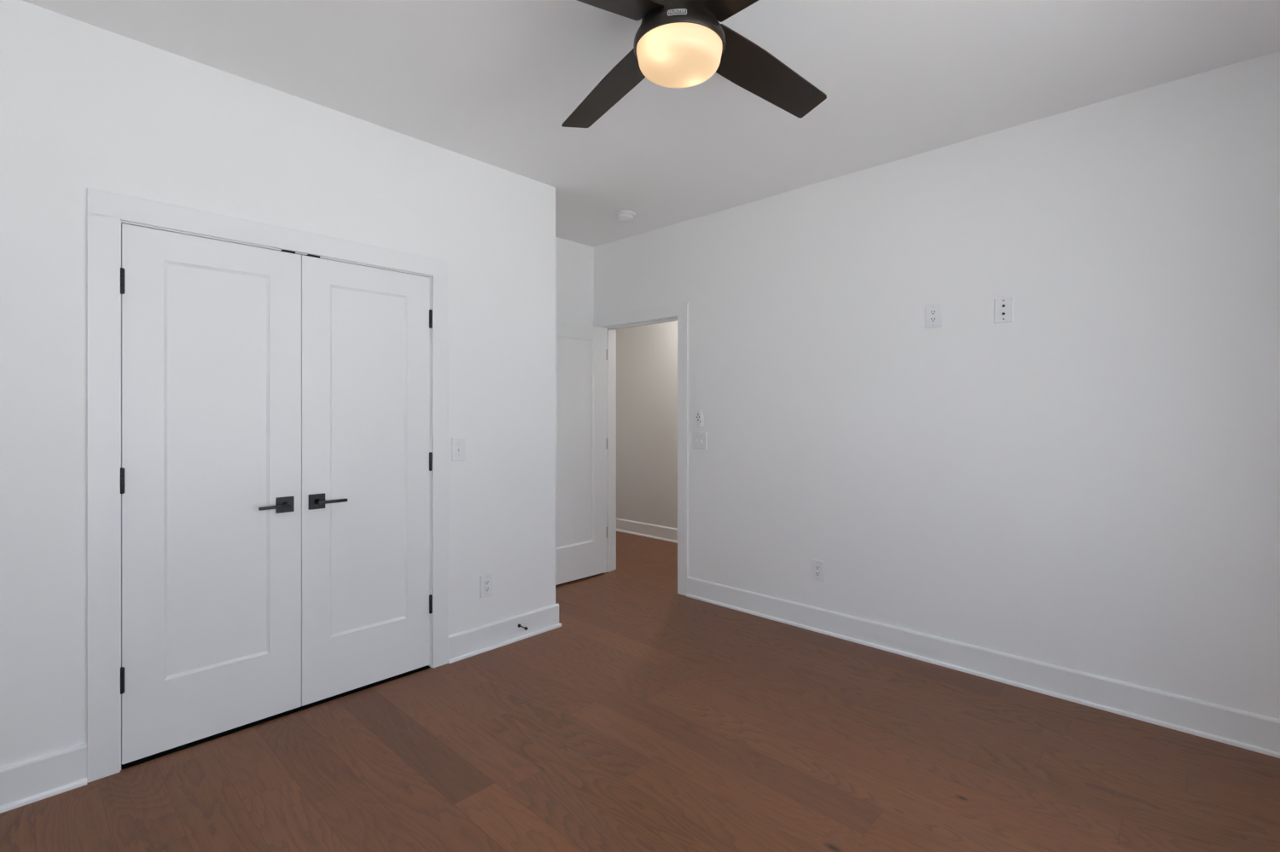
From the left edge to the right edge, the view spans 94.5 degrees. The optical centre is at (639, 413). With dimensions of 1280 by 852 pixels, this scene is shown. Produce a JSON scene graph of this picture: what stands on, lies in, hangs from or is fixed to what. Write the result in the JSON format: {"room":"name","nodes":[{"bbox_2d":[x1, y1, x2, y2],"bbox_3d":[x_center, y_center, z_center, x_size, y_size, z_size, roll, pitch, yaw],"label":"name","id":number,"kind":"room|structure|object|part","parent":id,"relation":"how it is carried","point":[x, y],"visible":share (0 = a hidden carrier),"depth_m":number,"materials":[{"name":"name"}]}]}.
{"room":"empty bedroom","nodes":[
{"label":"empty bedroom","id":0,"kind":"room"},
{"bbox_2d":[0,0,555,767],"bbox_3d":[-1.844,-0.041,2.902,0.819,2.743,2.969,0,0,43],"label":"wall","id":1,"kind":"structure","parent":0,"point":[83,105],"depth_m":2.35,"materials":[{"name":"paint"}]},
{"bbox_2d":[0,742,87,814],"bbox_3d":[-2.231,1.260,1.878,0.028,0.140,0.698,0,0,43],"label":"baseboard","id":2,"kind":"structure","parent":1,"relation":"attached to","point":[26,782],"depth_m":2.05,"materials":[{"name":"wood"}]},
{"bbox_3d":[-2.226,1.321,1.873,0.012,0.018,0.698,0,0,43],"label":"shoe moulding","id":3,"kind":"part","parent":2,"relation":"part of","materials":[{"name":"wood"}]},
{"bbox_2d":[120,223,301,764],"bbox_3d":[-1.720,0.301,2.419,0.097,2.023,0.615,0,0,43],"label":"door","id":4,"kind":"structure","parent":1,"relation":"in","point":[211,468],"depth_m":2.41,"materials":[{"name":"wood"}]},
{"bbox_3d":[-1.557,0.400,2.529,0.012,0.014,0.122,0,0,43],"label":"lever","id":5,"kind":"part","parent":4,"relation":"part of","materials":[{"name":"black metal"}]},
{"bbox_3d":[-1.559,0.400,2.601,0.010,0.068,0.068,0,0,43],"label":"handle","id":6,"kind":"part","parent":4,"relation":"part of","materials":[{"name":"black metal"}]},
{"bbox_2d":[87,187,448,783],"bbox_3d":[-1.555,0.258,2.690,0.144,2.144,1.410,0,0,43],"label":"door frame","id":7,"kind":"structure","parent":1,"relation":"attached to","point":[107,212],"depth_m":2.18,"materials":[{"name":"wood"}]},
{"bbox_3d":[-1.964,0.303,2.168,0.018,2.056,0.090,0,0,43],"label":"casing leg","id":8,"kind":"part","parent":7,"relation":"part of","materials":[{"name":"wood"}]},
{"bbox_3d":[-1.056,0.303,3.126,0.018,2.056,0.090,0,0,43],"label":"casing leg","id":9,"kind":"part","parent":7,"relation":"part of","materials":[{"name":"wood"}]},
{"bbox_2d":[301,255,432,706],"bbox_3d":[-1.294,0.301,2.869,0.097,2.023,0.617,0,0,43],"label":"door","id":10,"kind":"structure","parent":1,"relation":"in","point":[367,457],"depth_m":2.85,"materials":[{"name":"wood"}]},
{"bbox_3d":[-1.470,0.400,2.695,0.010,0.068,0.068,0,0,43],"label":"handle","id":11,"kind":"part","parent":10,"relation":"part of","materials":[{"name":"black metal"}]},
{"bbox_3d":[-1.398,0.400,2.697,0.012,0.014,0.122,0,0,43],"label":"lever","id":12,"kind":"part","parent":10,"relation":"part of","materials":[{"name":"black metal"}]},
{"bbox_2d":[451,437,465,461],"bbox_3d":[-0.980,0.193,3.208,0.015,0.125,0.080,0,0,43],"label":"light switch","id":13,"kind":"object","parent":1,"relation":"attached to","point":[457,444],"visible":1,"depth_m":3.20,"materials":[{"name":"white plastic"}]},
{"bbox_2d":[480,573,492,598],"bbox_3d":[-0.864,0.970,3.336,0.008,0.125,0.080,0,0,43],"label":"wall outlet","id":14,"kind":"object","parent":1,"relation":"attached to","point":[485,580],"visible":1,"depth_m":3.33,"materials":[{"name":"white plastic"}]},
{"bbox_2d":[484,579,489,592],"bbox_3d":[-0.862,0.970,3.335,0.003,0.067,0.034,0,0,43],"label":"receptacle","id":15,"kind":"object","parent":14,"relation":"attached to","point":[486,581],"depth_m":3.34,"materials":[{"name":"white plastic"}]},
{"bbox_2d":[448,603,561,663],"bbox_3d":[-1.056,1.260,3.714,0.846,0.140,0.762,0,0,43],"label":"baseboard","id":16,"kind":"structure","parent":1,"relation":"attached to","point":[474,642],"depth_m":3.39,"materials":[{"name":"wood"}]},
{"bbox_3d":[-1.056,1.321,3.714,0.846,0.018,0.762,0,0,43],"label":"shoe moulding","id":17,"kind":"part","parent":16,"relation":"part of","materials":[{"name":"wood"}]},
{"bbox_2d":[517,623,527,630],"bbox_3d":[-0.683,1.247,3.456,0.076,0.021,0.021,0,0,43],"label":"door stop","id":18,"kind":"object","parent":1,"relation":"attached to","point":[519,625],"visible":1,"depth_m":3.46,"materials":[{"name":"black metal"}]},
{"bbox_2d":[555,237,593,325],"bbox_3d":[-1.780,-0.041,3.657,0.126,2.743,4.153,0,0,43],"label":"wall","id":19,"kind":"structure","parent":0,"point":[574,261],"depth_m":4.88,"materials":[{"name":"paint"}]},
{"bbox_2d":[0,531,1279,851],"bbox_3d":[-0.273,1.360,3.137,9.971,0.060,5.730,0,0,43],"label":"floor","id":20,"kind":"structure","parent":0,"point":[655,718],"depth_m":2.26,"materials":[{"name":"brown wood"}]},
{"bbox_2d":[616,320,677,529],"bbox_3d":[0.953,-0.041,5.659,4.252,2.743,0.126,0,0,43],"label":"wall","id":21,"kind":"structure","parent":0,"point":[647,355],"depth_m":6.40,"materials":[{"name":"paint"}]},
{"bbox_2d":[616,518,677,543],"bbox_3d":[0.900,1.260,5.603,4.000,0.140,0.028,0,0,43],"label":"baseboard","id":22,"kind":"structure","parent":21,"relation":"attached to","point":[668,534],"depth_m":6.37,"materials":[{"name":"wood"}]},
{"bbox_3d":[0.894,1.321,5.597,4.000,0.018,0.012,0,0,43],"label":"shoe moulding","id":23,"kind":"part","parent":22,"relation":"part of","materials":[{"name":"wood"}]},
{"bbox_2d":[22,0,1279,247],"bbox_3d":[-0.249,-1.453,3.115,6.007,0.080,5.472,0,0,43],"label":"ceiling","id":24,"kind":"structure","parent":0,"point":[496,83],"depth_m":2.42,"materials":[{"name":"paint"}]},
{"bbox_2d":[615,210,635,221],"bbox_3d":[-0.103,-1.389,4.181,0.142,0.048,0.142,0,0,43],"label":"smoke detector","id":25,"kind":"object","parent":24,"relation":"attached to","point":[623,216],"visible":1,"depth_m":4.14,"materials":[{"name":"white plastic"}]},
{"bbox_2d":[561,0,826,127],"bbox_3d":[0.123,-1.242,1.853,1.014,0.340,1.014,0,0,9],"label":"ceiling fan","id":26,"kind":"object","parent":24,"relation":"hanging from","point":[677,43],"visible":1,"depth_m":1.88,"materials":[{"name":"black wood"}]},
{"bbox_3d":[-0.102,-1.185,2.166,0.151,0.088,0.549,0,0,-36],"label":"blade","id":27,"kind":"part","parent":26,"relation":"part of","materials":[{"name":"brown wood"}]},
{"bbox_3d":[-0.190,-1.185,1.628,0.549,0.088,0.151,0,0,-36],"label":"blade","id":28,"kind":"part","parent":26,"relation":"part of","materials":[{"name":"brown wood"}]},
{"bbox_3d":[0.123,-1.107,1.853,0.267,0.071,0.267,0,0,43],"label":"lamp shade","id":29,"kind":"part","parent":26,"relation":"part of","materials":[{"name":"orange glass"}]},
{"bbox_3d":[0.349,-1.185,1.541,0.151,0.088,0.549,0,0,-36],"label":"blade","id":30,"kind":"part","parent":26,"relation":"part of","materials":[{"name":"brown wood"}]},
{"bbox_3d":[0.436,-1.185,2.079,0.549,0.088,0.151,0,0,-36],"label":"blade","id":31,"kind":"part","parent":26,"relation":"part of","materials":[{"name":"brown wood"}]},
{"bbox_2d":[593,50,1279,720],"bbox_3d":[1.257,-0.041,3.554,4.425,2.743,0.126,0,0,43],"label":"wall","id":32,"kind":"structure","parent":0,"point":[1087,480],"depth_m":2.88,"materials":[{"name":"paint"}]},
{"bbox_2d":[555,320,607,585],"bbox_3d":[-0.539,0.302,4.635,0.108,2.025,0.850,0,0,44],"label":"door","id":33,"kind":"structure","parent":32,"relation":"in","point":[581,351],"depth_m":4.71,"materials":[{"name":"wood"}]},
{"bbox_2d":[594,302,688,596],"bbox_3d":[0.037,0.258,4.709,1.000,2.144,0.162,0,0,43],"label":"door frame","id":34,"kind":"structure","parent":32,"relation":"attached to","point":[679,312],"depth_m":4.54,"materials":[{"name":"wood"}]},
{"bbox_3d":[-0.244,0.302,5.074,0.090,2.058,0.018,0,0,43],"label":"casing leg","id":35,"kind":"part","parent":34,"relation":"part of","materials":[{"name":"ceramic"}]},
{"bbox_3d":[0.315,0.302,4.346,0.090,2.058,0.018,0,0,43],"label":"casing leg","id":36,"kind":"part","parent":34,"relation":"part of","materials":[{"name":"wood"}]},
{"bbox_2d":[692,431,706,449],"bbox_3d":[0.423,0.193,4.246,0.128,0.123,0.015,0,0,43],"label":"light switch","id":37,"kind":"object","parent":32,"relation":"attached to","point":[699,439],"visible":1,"depth_m":4.25,"materials":[{"name":"white plastic"}]},
{"bbox_2d":[696,410,703,427],"bbox_3d":[0.425,0.037,4.238,0.056,0.122,0.025,0,0,43],"label":"remote","id":38,"kind":"object","parent":32,"relation":"attached to","point":[699,413],"visible":1,"depth_m":4.22,"materials":[{"name":"white plastic"}]},
{"bbox_2d":[811,559,824,581],"bbox_3d":[1.087,0.961,3.622,0.080,0.125,0.008,0,0,43],"label":"wall outlet","id":39,"kind":"object","parent":32,"relation":"attached to","point":[817,567],"visible":1,"depth_m":3.62,"materials":[{"name":"white plastic"}]},
{"bbox_2d":[814,564,820,576],"bbox_3d":[1.085,0.961,3.621,0.034,0.067,0.003,0,0,43],"label":"receptacle","id":40,"kind":"object","parent":39,"relation":"attached to","point":[817,567],"depth_m":3.62,"materials":[{"name":"white plastic"}]},
{"bbox_2d":[925,303,941,328],"bbox_3d":[1.568,-0.523,3.166,0.080,0.125,0.008,0,0,43],"label":"wall outlet","id":41,"kind":"object","parent":32,"relation":"attached to","point":[933,311],"visible":1,"depth_m":3.16,"materials":[{"name":"white plastic"}]},
{"bbox_2d":[930,309,936,322],"bbox_3d":[1.567,-0.523,3.165,0.034,0.067,0.003,0,0,43],"label":"receptacle","id":42,"kind":"object","parent":41,"relation":"attached to","point":[933,312],"depth_m":3.16,"materials":[{"name":"white plastic"}]},
{"bbox_2d":[686,576,1279,758],"bbox_3d":[1.532,1.260,3.188,3.270,0.140,0.028,0,0,43],"label":"baseboard","id":43,"kind":"structure","parent":32,"relation":"attached to","point":[1253,732],"depth_m":2.86,"materials":[{"name":"wood"}]},
{"bbox_2d":[994,296,1012,323],"bbox_3d":[1.804,-0.515,2.938,0.080,0.125,0.014,0,0,43],"label":"jack plate","id":44,"kind":"object","parent":32,"relation":"attached to","point":[1003,306],"visible":1,"depth_m":2.94,"materials":[{"name":"white plastic"}]}
]}

